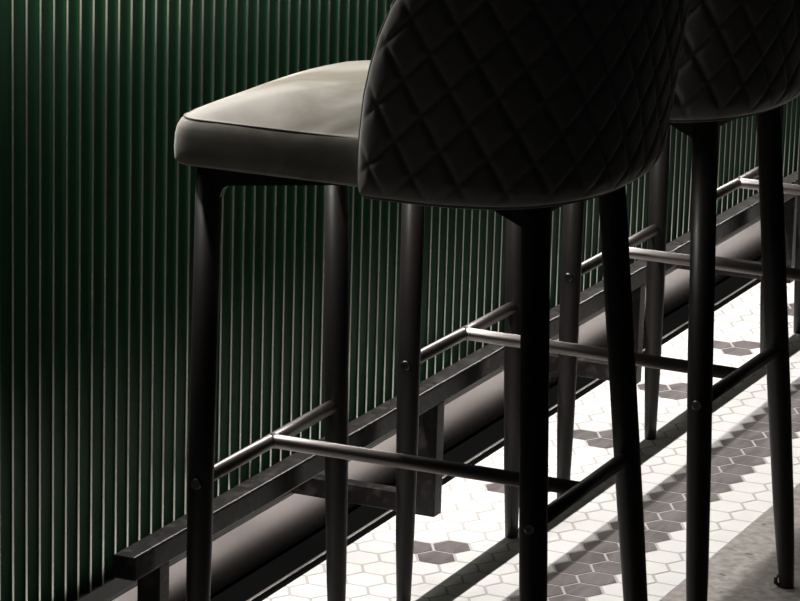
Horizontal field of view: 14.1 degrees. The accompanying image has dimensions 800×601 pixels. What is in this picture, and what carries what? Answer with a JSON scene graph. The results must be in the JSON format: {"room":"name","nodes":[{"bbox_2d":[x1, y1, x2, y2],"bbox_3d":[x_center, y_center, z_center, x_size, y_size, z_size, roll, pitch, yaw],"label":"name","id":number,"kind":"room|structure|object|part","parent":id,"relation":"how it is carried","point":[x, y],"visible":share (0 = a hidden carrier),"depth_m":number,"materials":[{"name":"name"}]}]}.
{"room":"bar","nodes":[
{"label":"bar","id":0,"kind":"room"},
{"bbox_2d":[0,0,799,600],"bbox_3d":[0.145,-0.393,4.829,0.061,0.974,4.781,8,16,24],"label":"bar counter front","id":1,"kind":"structure","parent":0,"point":[97,205],"depth_m":3.89,"materials":[{"name":"green"}]},
{"bbox_2d":[73,217,759,600],"bbox_3d":[0.143,0.083,4.939,0.090,0.004,4.800,8,16,24],"label":"trim","id":2,"kind":"structure","parent":1,"relation":"attached to","point":[111,589],"depth_m":4.10,"materials":[{"name":"black metal"}]},
{"bbox_2d":[111,220,760,600],"bbox_3d":[0.141,0.121,4.949,0.089,0.072,4.800,8,16,24],"label":"baseboard","id":3,"kind":"structure","parent":1,"relation":"attached to","point":[257,540],"depth_m":4.44,"materials":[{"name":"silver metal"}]},
{"bbox_2d":[114,170,797,600],"bbox_3d":[0.455,-0.072,5.230,0.208,0.177,3.958,8,16,24],"label":"rail","id":4,"kind":"object","parent":1,"relation":"attached to","point":[146,561],"visible":0.57,"depth_m":4.14,"materials":[{"name":"black metal"}]},
{"bbox_3d":[-0.268,0.356,3.508,0.028,0.151,0.022,8,16,24],"label":"post","id":5,"kind":"part","parent":4,"relation":"part of","materials":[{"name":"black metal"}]},
{"bbox_3d":[-0.057,0.249,4.208,0.181,0.025,0.022,8,16,24],"label":"bracket arm","id":6,"kind":"part","parent":4,"relation":"part of","materials":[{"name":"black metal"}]},
{"bbox_3d":[0.038,0.202,4.152,0.028,0.151,0.022,8,16,24],"label":"post","id":7,"kind":"part","parent":4,"relation":"part of","materials":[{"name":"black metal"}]},
{"bbox_3d":[0.249,0.096,4.852,0.181,0.025,0.022,8,16,24],"label":"bracket arm","id":8,"kind":"part","parent":4,"relation":"part of","materials":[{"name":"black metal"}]},
{"bbox_3d":[0.345,0.048,4.795,0.028,0.151,0.022,8,16,24],"label":"post","id":9,"kind":"part","parent":4,"relation":"part of","materials":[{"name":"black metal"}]},
{"bbox_3d":[0.555,-0.058,5.495,0.181,0.025,0.022,8,16,24],"label":"bracket arm","id":10,"kind":"part","parent":4,"relation":"part of","materials":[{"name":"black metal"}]},
{"bbox_3d":[0.651,-0.105,5.438,0.028,0.151,0.022,8,16,24],"label":"post","id":11,"kind":"part","parent":4,"relation":"part of","materials":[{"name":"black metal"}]},
{"bbox_2d":[247,279,758,600],"bbox_3d":[0.227,0.168,4.919,0.004,0.004,4.800,8,16,24],"label":"trim","id":12,"kind":"structure","parent":1,"relation":"attached to","point":[271,587],"depth_m":4.42,"materials":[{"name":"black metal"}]},
{"bbox_2d":[210,256,799,600],"bbox_3d":[1.488,0.347,4.362,3.060,0.003,4.800,8,16,24],"label":"floor","id":13,"kind":"structure","parent":0,"point":[463,552],"depth_m":4.40,"materials":[{"name":"grey tile"}]},
{"bbox_2d":[174,0,689,600],"bbox_3d":[0.053,-0.032,3.481,0.498,1.084,0.454,8,15,23],"label":"bar stool","id":14,"kind":"object","parent":13,"relation":"on","point":[523,111],"visible":1,"depth_m":3.31,"materials":[{"name":"grey fabric"}]},
{"bbox_3d":[-0.213,0.185,3.466,0.028,0.654,0.056,5,14,12],"label":"leg","id":15,"kind":"part","parent":14,"relation":"part of","materials":[{"name":"black paint"}]},
{"bbox_3d":[0.023,-0.198,3.455,0.421,0.081,0.401,8,15,23],"label":"seat","id":16,"kind":"part","parent":14,"relation":"part of","materials":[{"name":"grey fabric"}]},
{"bbox_3d":[-0.076,0.115,3.762,0.028,0.653,0.042,15,19,42],"label":"leg","id":17,"kind":"part","parent":14,"relation":"part of","materials":[{"name":"black paint"}]},
{"bbox_3d":[0.025,-0.134,3.470,0.372,0.048,0.333,8,15,23],"label":"seat frame","id":18,"kind":"part","parent":14,"relation":"part of","materials":[{"name":"black paint"}]},
{"bbox_3d":[0.166,-0.336,3.356,0.268,0.422,0.453,8,15,23],"label":"backrest","id":19,"kind":"part","parent":14,"relation":"part of","materials":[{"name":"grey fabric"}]},
{"bbox_3d":[0.138,0.225,3.350,0.030,0.655,0.099,-2,15,-13],"label":"leg","id":20,"kind":"part","parent":14,"relation":"part of","materials":[{"name":"black paint"}]},
{"bbox_3d":[0.249,0.167,3.592,0.102,0.655,0.030,-7,17,-31],"label":"leg","id":21,"kind":"part","parent":14,"relation":"part of","materials":[{"name":"black paint"}]},
{"bbox_2d":[396,0,799,600],"bbox_3d":[0.275,-0.146,3.957,0.498,1.084,0.454,8,16,24],"label":"bar stool","id":22,"kind":"object","parent":13,"relation":"on","point":[740,58],"visible":0.55,"depth_m":3.90,"materials":[{"name":"black metal"}]},
{"bbox_3d":[0.011,0.069,3.953,0.028,0.653,0.038,1,14,-4],"label":"leg","id":23,"kind":"part","parent":22,"relation":"part of","materials":[{"name":"black paint"}]},
{"bbox_3d":[0.149,0.001,4.239,0.038,0.653,0.029,-10,18,-38],"label":"leg","id":24,"kind":"part","parent":22,"relation":"part of","materials":[{"name":"black paint"}]},
{"bbox_3d":[0.247,-0.248,3.946,0.372,0.048,0.333,8,16,24],"label":"seat frame","id":25,"kind":"part","parent":22,"relation":"part of","materials":[{"name":"black paint"}]},
{"bbox_3d":[0.354,0.113,3.818,0.030,0.655,0.103,-1,14,-10],"label":"leg","id":26,"kind":"part","parent":22,"relation":"part of","materials":[{"name":"black paint"}]},
{"bbox_3d":[0.387,-0.450,3.830,0.268,0.422,0.453,8,16,24],"label":"backrest","id":27,"kind":"part","parent":22,"relation":"part of","materials":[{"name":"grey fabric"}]},
{"bbox_3d":[0.471,0.054,4.062,0.095,0.655,0.030,-5,16,-26],"label":"leg","id":28,"kind":"part","parent":22,"relation":"part of","materials":[{"name":"black paint"}]},
{"bbox_2d":[557,125,799,497],"bbox_3d":[0.500,-0.258,4.427,0.498,1.084,0.454,8,16,24],"label":"bar stool","id":29,"kind":"object","parent":13,"relation":"on","point":[656,256],"visible":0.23,"depth_m":4.49,"materials":[{"name":"black metal"}]},
{"bbox_3d":[0.234,-0.042,4.418,0.028,0.653,0.042,2,14,3],"label":"leg","id":30,"kind":"part","parent":29,"relation":"part of","materials":[{"name":"black paint"}]},
{"bbox_3d":[0.374,-0.112,4.711,0.033,0.653,0.031,8,16,24],"label":"leg","id":31,"kind":"part","parent":29,"relation":"part of","materials":[{"name":"black paint"}]},
{"bbox_2d":[687,105,799,385],"bbox_3d":[0.723,-0.372,4.902,0.498,1.084,0.454,8,16,24],"label":"bar stool","id":32,"kind":"object","parent":13,"relation":"on","point":[747,180],"visible":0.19,"depth_m":5.03,"materials":[{"name":"black metal"}]},
{"bbox_3d":[0.457,-0.155,4.892,0.028,0.653,0.042,2,14,3],"label":"leg","id":33,"kind":"part","parent":32,"relation":"part of","materials":[{"name":"black paint"}]},
{"bbox_3d":[0.595,-0.225,5.184,0.038,0.653,0.029,-10,18,-39],"label":"leg","id":34,"kind":"part","parent":32,"relation":"part of","materials":[{"name":"black paint"}]},
{"bbox_2d":[793,149,799,333],"bbox_3d":[0.942,-0.482,5.362,0.498,1.084,0.454,8,16,24],"label":"bar stool","id":35,"kind":"object","parent":13,"relation":"on","point":[796,324],"visible":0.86,"depth_m":5.39,"materials":[{"name":"black metal"}]}
]}

